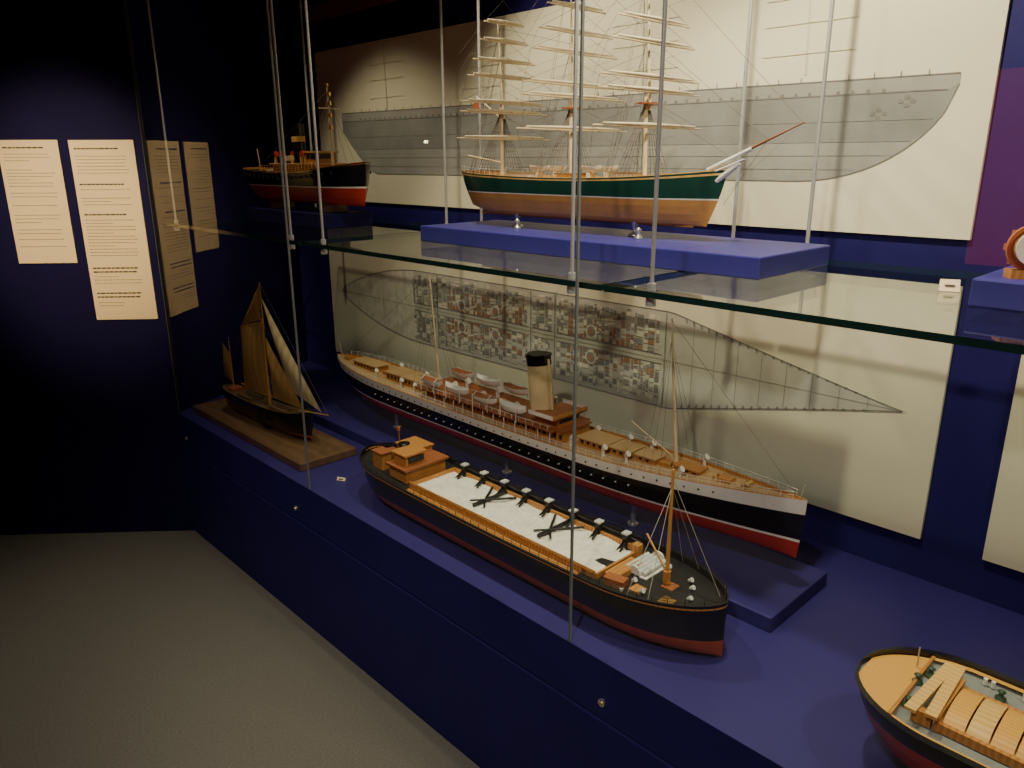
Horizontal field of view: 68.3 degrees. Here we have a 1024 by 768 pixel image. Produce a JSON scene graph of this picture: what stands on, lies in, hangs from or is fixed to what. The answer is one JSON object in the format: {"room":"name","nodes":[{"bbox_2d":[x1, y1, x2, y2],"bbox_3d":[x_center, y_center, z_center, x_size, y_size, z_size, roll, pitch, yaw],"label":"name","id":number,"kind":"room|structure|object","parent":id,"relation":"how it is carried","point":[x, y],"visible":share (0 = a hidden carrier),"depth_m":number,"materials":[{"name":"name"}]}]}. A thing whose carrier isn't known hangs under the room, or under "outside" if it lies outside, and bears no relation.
{"room":"museum","nodes":[
{"label":"museum","id":0,"kind":"room"},
{"bbox_2d":[0,0,193,534],"bbox_3d":[-3.251,-0.662,2.980,3.620,2.800,0.080,-1,17,-2],"label":"wall","id":1,"kind":"structure","parent":0,"point":[91,438],"depth_m":3.16,"materials":[{"name":"blue paint"}]},
{"bbox_2d":[0,140,77,262],"bbox_3d":[-1.871,-0.715,2.981,0.230,0.473,0.007,-1,17,-2],"label":"text panel","id":2,"kind":"object","parent":1,"relation":"attached to","point":[32,170],"visible":1,"depth_m":2.98,"materials":[{"name":"paper"}]},
{"bbox_2d":[68,140,157,319],"bbox_3d":[-1.592,-0.607,3.026,0.247,0.706,0.007,-1,17,-2],"label":"text panel","id":3,"kind":"object","parent":1,"relation":"attached to","point":[105,172],"visible":1,"depth_m":3.02,"materials":[{"name":"paper"}]},
{"bbox_2d":[123,0,182,412],"bbox_3d":[-1.432,-0.830,2.973,0.012,1.989,0.010,-16,22,-42],"label":"trim","id":4,"kind":"structure","parent":1,"relation":"attached to","point":[124,1],"depth_m":3.00,"materials":[{"name":"black metal"}]},
{"bbox_2d":[146,0,179,230],"bbox_3d":[-1.316,-1.182,2.790,0.019,1.211,0.019,-16,22,-42],"label":"rod","id":5,"kind":"object","parent":1,"relation":"hanging from","point":[148,6],"visible":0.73,"depth_m":2.84,"materials":[{"name":"metal"}]},
{"bbox_2d":[165,217,435,245],"bbox_3d":[-0.758,-0.593,2.842,0.675,0.012,1.062,-16,22,-42],"label":"glass shelf","id":6,"kind":"object","parent":5,"relation":"hanging from","point":[241,227],"visible":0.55,"depth_m":2.65,"materials":[{"name":"clear glass"}]},
{"bbox_2d":[249,206,371,228],"bbox_3d":[-0.787,-0.647,2.914,0.200,0.051,0.580,-16,22,-42],"label":"plinth","id":7,"kind":"object","parent":6,"relation":"on","point":[304,216],"visible":0.86,"depth_m":2.76,"materials":[{"name":"blue paint"}]},
{"bbox_2d":[243,83,370,212],"bbox_3d":[-0.788,-0.882,2.844,0.208,0.438,0.840,-16,22,-42],"label":"model","id":8,"kind":"object","parent":7,"relation":"on","point":[343,185],"visible":0.98,"depth_m":2.73},
{"bbox_2d":[122,0,307,445],"bbox_3d":[-1.311,-0.815,3.466,0.089,2.800,0.967,6,18,20],"label":"glass panel","id":9,"kind":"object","parent":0,"point":[213,58],"depth_m":3.32,"materials":[{"name":"clear glass"}]},
{"bbox_2d":[0,530,479,767],"bbox_3d":[-1.377,1.078,2.116,4.000,0.060,8.000,-16,22,-42],"label":"floor","id":10,"kind":"structure","parent":0,"point":[149,649],"depth_m":2.45,"materials":[{"name":"grey carpet"}]},
{"bbox_2d":[178,361,1023,767],"bbox_3d":[0.403,0.754,2.088,0.846,0.561,5.220,-16,22,-42],"label":"display case base","id":11,"kind":"object","parent":10,"relation":"on","point":[479,652],"visible":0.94,"depth_m":1.88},
{"bbox_2d":[122,0,308,487],"bbox_3d":[-1.054,-0.718,2.590,0.006,1.989,1.100,-16,22,-42],"label":"glass pane","id":12,"kind":"object","parent":11,"relation":"on","point":[122,0],"visible":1,"depth_m":2.81,"materials":[{"name":"clear glass"}]},
{"bbox_2d":[193,398,356,471],"bbox_3d":[-0.974,0.177,3.019,0.230,0.029,0.928,-16,22,-42],"label":"plinth","id":13,"kind":"object","parent":11,"relation":"on","point":[323,448],"visible":0.74,"depth_m":2.84,"materials":[{"name":"brown wood"}]},
{"bbox_2d":[220,282,328,438],"bbox_3d":[-0.939,-0.104,2.906,0.770,0.573,0.113,15,22,41],"label":"model","id":14,"kind":"object","parent":13,"relation":"on","point":[253,398],"visible":0.99,"depth_m":2.91},
{"bbox_2d":[337,477,345,480],"bbox_3d":[-0.578,0.321,2.557,0.030,0.010,0.010,5,17,17],"label":"label card","id":15,"kind":"object","parent":11,"relation":"on","point":[338,478],"visible":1,"depth_m":2.55,"materials":[{"name":"paper"}]},
{"bbox_2d":[266,0,581,641],"bbox_3d":[-0.273,-0.491,1.813,0.006,1.989,1.147,-16,22,-42],"label":"glass pane","id":16,"kind":"object","parent":11,"relation":"on","point":[267,2],"visible":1,"depth_m":2.12,"materials":[{"name":"clear glass"}]},
{"bbox_2d":[359,426,728,656],"bbox_3d":[-0.007,0.272,2.030,0.256,0.399,1.320,-16,22,-42],"label":"model","id":17,"kind":"object","parent":11,"relation":"on","point":[638,586],"visible":0.99,"depth_m":1.88},
{"bbox_2d":[313,397,826,632],"bbox_3d":[-0.030,0.311,2.534,0.290,0.039,2.083,-16,22,-42],"label":"plinth","id":18,"kind":"object","parent":11,"relation":"on","point":[765,587],"depth_m":2.13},
{"bbox_2d":[337,275,807,557],"bbox_3d":[-0.018,-0.002,2.426,0.209,0.621,2.021,-16,22,-42],"label":"model","id":19,"kind":"object","parent":18,"relation":"on","point":[536,432],"visible":1,"depth_m":2.19},
{"bbox_2d":[569,0,584,641],"bbox_3d":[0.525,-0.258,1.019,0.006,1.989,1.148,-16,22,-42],"label":"rod","id":20,"kind":"object","parent":11,"relation":"on","point":[583,1],"visible":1,"depth_m":1.48,"materials":[{"name":"grey metal"}]},
{"bbox_2d":[598,698,605,706],"bbox_3d":[0.196,0.698,1.653,0.009,0.018,0.018,-16,22,-42],"label":"lock","id":21,"kind":"object","parent":11,"relation":"attached to","point":[601,702],"visible":1,"depth_m":1.65,"materials":[{"name":"metal"}]},
{"bbox_2d":[855,647,1023,767],"bbox_3d":[0.971,0.651,1.071,0.278,0.212,0.950,-16,22,-42],"label":"model","id":22,"kind":"object","parent":11,"relation":"on","point":[929,708],"visible":1,"depth_m":1.25},
{"bbox_2d":[278,0,1023,614],"bbox_3d":[0.634,-0.440,2.174,0.080,2.800,5.500,-16,22,-42],"label":"wall","id":23,"kind":"structure","parent":0,"point":[981,383],"depth_m":1.86,"materials":[{"name":"blue paint"}]},
{"bbox_2d":[269,0,294,248],"bbox_3d":[-0.681,-0.997,2.158,0.019,1.211,0.019,-16,22,-42],"label":"rod","id":24,"kind":"object","parent":23,"relation":"hanging from","point":[291,236],"visible":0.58,"depth_m":2.22,"materials":[{"name":"metal"}]},
{"bbox_2d":[299,0,316,206],"bbox_3d":[-0.873,-1.306,3.199,0.019,1.211,0.019,-16,22,-42],"label":"rod","id":25,"kind":"object","parent":23,"relation":"hanging from","point":[300,4],"visible":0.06,"depth_m":3.20,"materials":[{"name":"metal"}]},
{"bbox_2d":[304,0,327,253],"bbox_3d":[-0.549,-0.959,2.028,0.019,1.211,0.019,-16,22,-42],"label":"rod","id":26,"kind":"object","parent":23,"relation":"hanging from","point":[323,241],"visible":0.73,"depth_m":2.10,"materials":[{"name":"metal"}]},
{"bbox_2d":[301,232,680,290],"bbox_3d":[0.015,-0.368,2.073,0.675,0.012,1.148,-16,22,-42],"label":"glass shelf","id":27,"kind":"object","parent":26,"relation":"hanging from","point":[407,247],"visible":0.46,"depth_m":1.88,"materials":[{"name":"clear glass"}]},
{"bbox_2d":[420,220,829,279],"bbox_3d":[0.221,-0.369,1.970,0.315,0.045,1.095,-16,22,-42],"label":"plinth","id":28,"kind":"object","parent":27,"relation":"on","point":[754,259],"visible":0.98,"depth_m":1.75,"materials":[{"name":"blue paint"}]},
{"bbox_2d":[457,0,804,238],"bbox_3d":[0.226,-0.729,1.882,0.430,0.694,1.069,-16,22,-42],"label":"model","id":29,"kind":"object","parent":28,"relation":"on","point":[690,199],"visible":0.94,"depth_m":1.89},
{"bbox_2d":[307,0,398,21],"bbox_3d":[-0.415,-1.517,2.903,0.030,0.060,1.400,-16,22,-42],"label":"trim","id":30,"kind":"structure","parent":23,"relation":"attached to","point":[329,8],"depth_m":3.21,"materials":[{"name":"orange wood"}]},
{"bbox_2d":[439,0,448,223],"bbox_3d":[-0.238,-1.121,2.567,0.019,1.211,0.019,-16,22,-42],"label":"rod","id":31,"kind":"object","parent":23,"relation":"hanging from","point":[440,1],"visible":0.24,"depth_m":2.62,"materials":[{"name":"metal"}]},
{"bbox_2d":[477,0,482,220],"bbox_3d":[-0.107,-1.083,2.437,0.019,1.211,0.019,-16,22,-42],"label":"rod","id":32,"kind":"object","parent":23,"relation":"hanging from","point":[478,1],"visible":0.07,"depth_m":2.46,"materials":[{"name":"metal"}]},
{"bbox_2d":[567,0,578,293],"bbox_3d":[0.118,-0.765,1.363,0.019,1.211,0.019,-16,22,-42],"label":"rod","id":33,"kind":"object","parent":23,"relation":"hanging from","point":[571,275],"visible":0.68,"depth_m":1.45,"materials":[{"name":"metal"}]},
{"bbox_2d":[329,250,962,538],"bbox_3d":[0.071,-0.195,2.784,0.018,0.642,2.775,-16,22,-42],"label":"poster","id":34,"kind":"object","parent":23,"relation":"attached to","point":[852,417],"visible":0.93,"depth_m":2.22,"materials":[{"name":"beige paper"}]},
{"bbox_2d":[645,0,667,306],"bbox_3d":[0.255,-0.725,1.228,0.019,1.211,0.019,-16,22,-42],"label":"rod","id":35,"kind":"object","parent":23,"relation":"hanging from","point":[651,286],"visible":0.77,"depth_m":1.32,"materials":[{"name":"metal"}]},
{"bbox_2d":[604,259,1023,354],"bbox_3d":[0.816,-0.135,1.276,0.675,0.012,1.144,-16,22,-42],"label":"glass shelf","id":36,"kind":"object","parent":35,"relation":"hanging from","point":[837,268],"visible":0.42,"depth_m":1.38,"materials":[{"name":"clear glass"}]},
{"bbox_2d":[938,279,960,291],"bbox_3d":[0.789,-0.178,1.362,0.032,0.020,0.020,7,18,22],"label":"label card","id":37,"kind":"object","parent":36,"relation":"on","point":[952,285],"visible":1,"depth_m":1.36,"materials":[{"name":"paper"}]},
{"bbox_2d":[968,265,1023,311],"bbox_3d":[1.072,-0.111,1.089,0.285,0.045,0.660,-16,22,-42],"label":"plinth","id":38,"kind":"object","parent":36,"relation":"on","point":[993,290],"visible":0.76,"depth_m":1.20,"materials":[{"name":"blue paint"}]},
{"bbox_2d":[1003,227,1023,278],"bbox_3d":[0.821,-0.209,1.197,0.072,0.085,0.041,3,17,11],"label":"model","id":39,"kind":"object","parent":38,"relation":"on","point":[1014,247],"visible":1,"depth_m":1.20},
{"bbox_2d":[314,0,1010,239],"bbox_3d":[0.070,-0.916,2.571,0.014,0.648,2.775,-16,22,-42],"label":"poster","id":40,"kind":"object","parent":23,"relation":"attached to","point":[911,85],"visible":0.81,"depth_m":2.02,"materials":[{"name":"beige paper"}]},
{"bbox_2d":[731,0,753,237],"bbox_3d":[0.561,-0.888,1.772,0.019,1.211,0.019,-16,22,-42],"label":"rod","id":41,"kind":"object","parent":23,"relation":"hanging from","point":[750,13],"visible":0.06,"depth_m":1.83,"materials":[{"name":"metal"}]},
{"bbox_2d":[805,0,834,242],"bbox_3d":[0.697,-0.849,1.637,0.019,1.211,0.019,-16,22,-42],"label":"rod","id":42,"kind":"object","parent":23,"relation":"hanging from","point":[832,2],"visible":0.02,"depth_m":1.71,"materials":[{"name":"metal"}]},
{"bbox_2d":[982,355,1023,572],"bbox_3d":[1.714,0.282,1.153,0.014,0.642,1.670,-16,22,-42],"label":"poster","id":43,"kind":"object","parent":23,"relation":"attached to","point":[1004,543],"visible":1,"depth_m":1.75,"materials":[{"name":"beige paper"}]}
]}

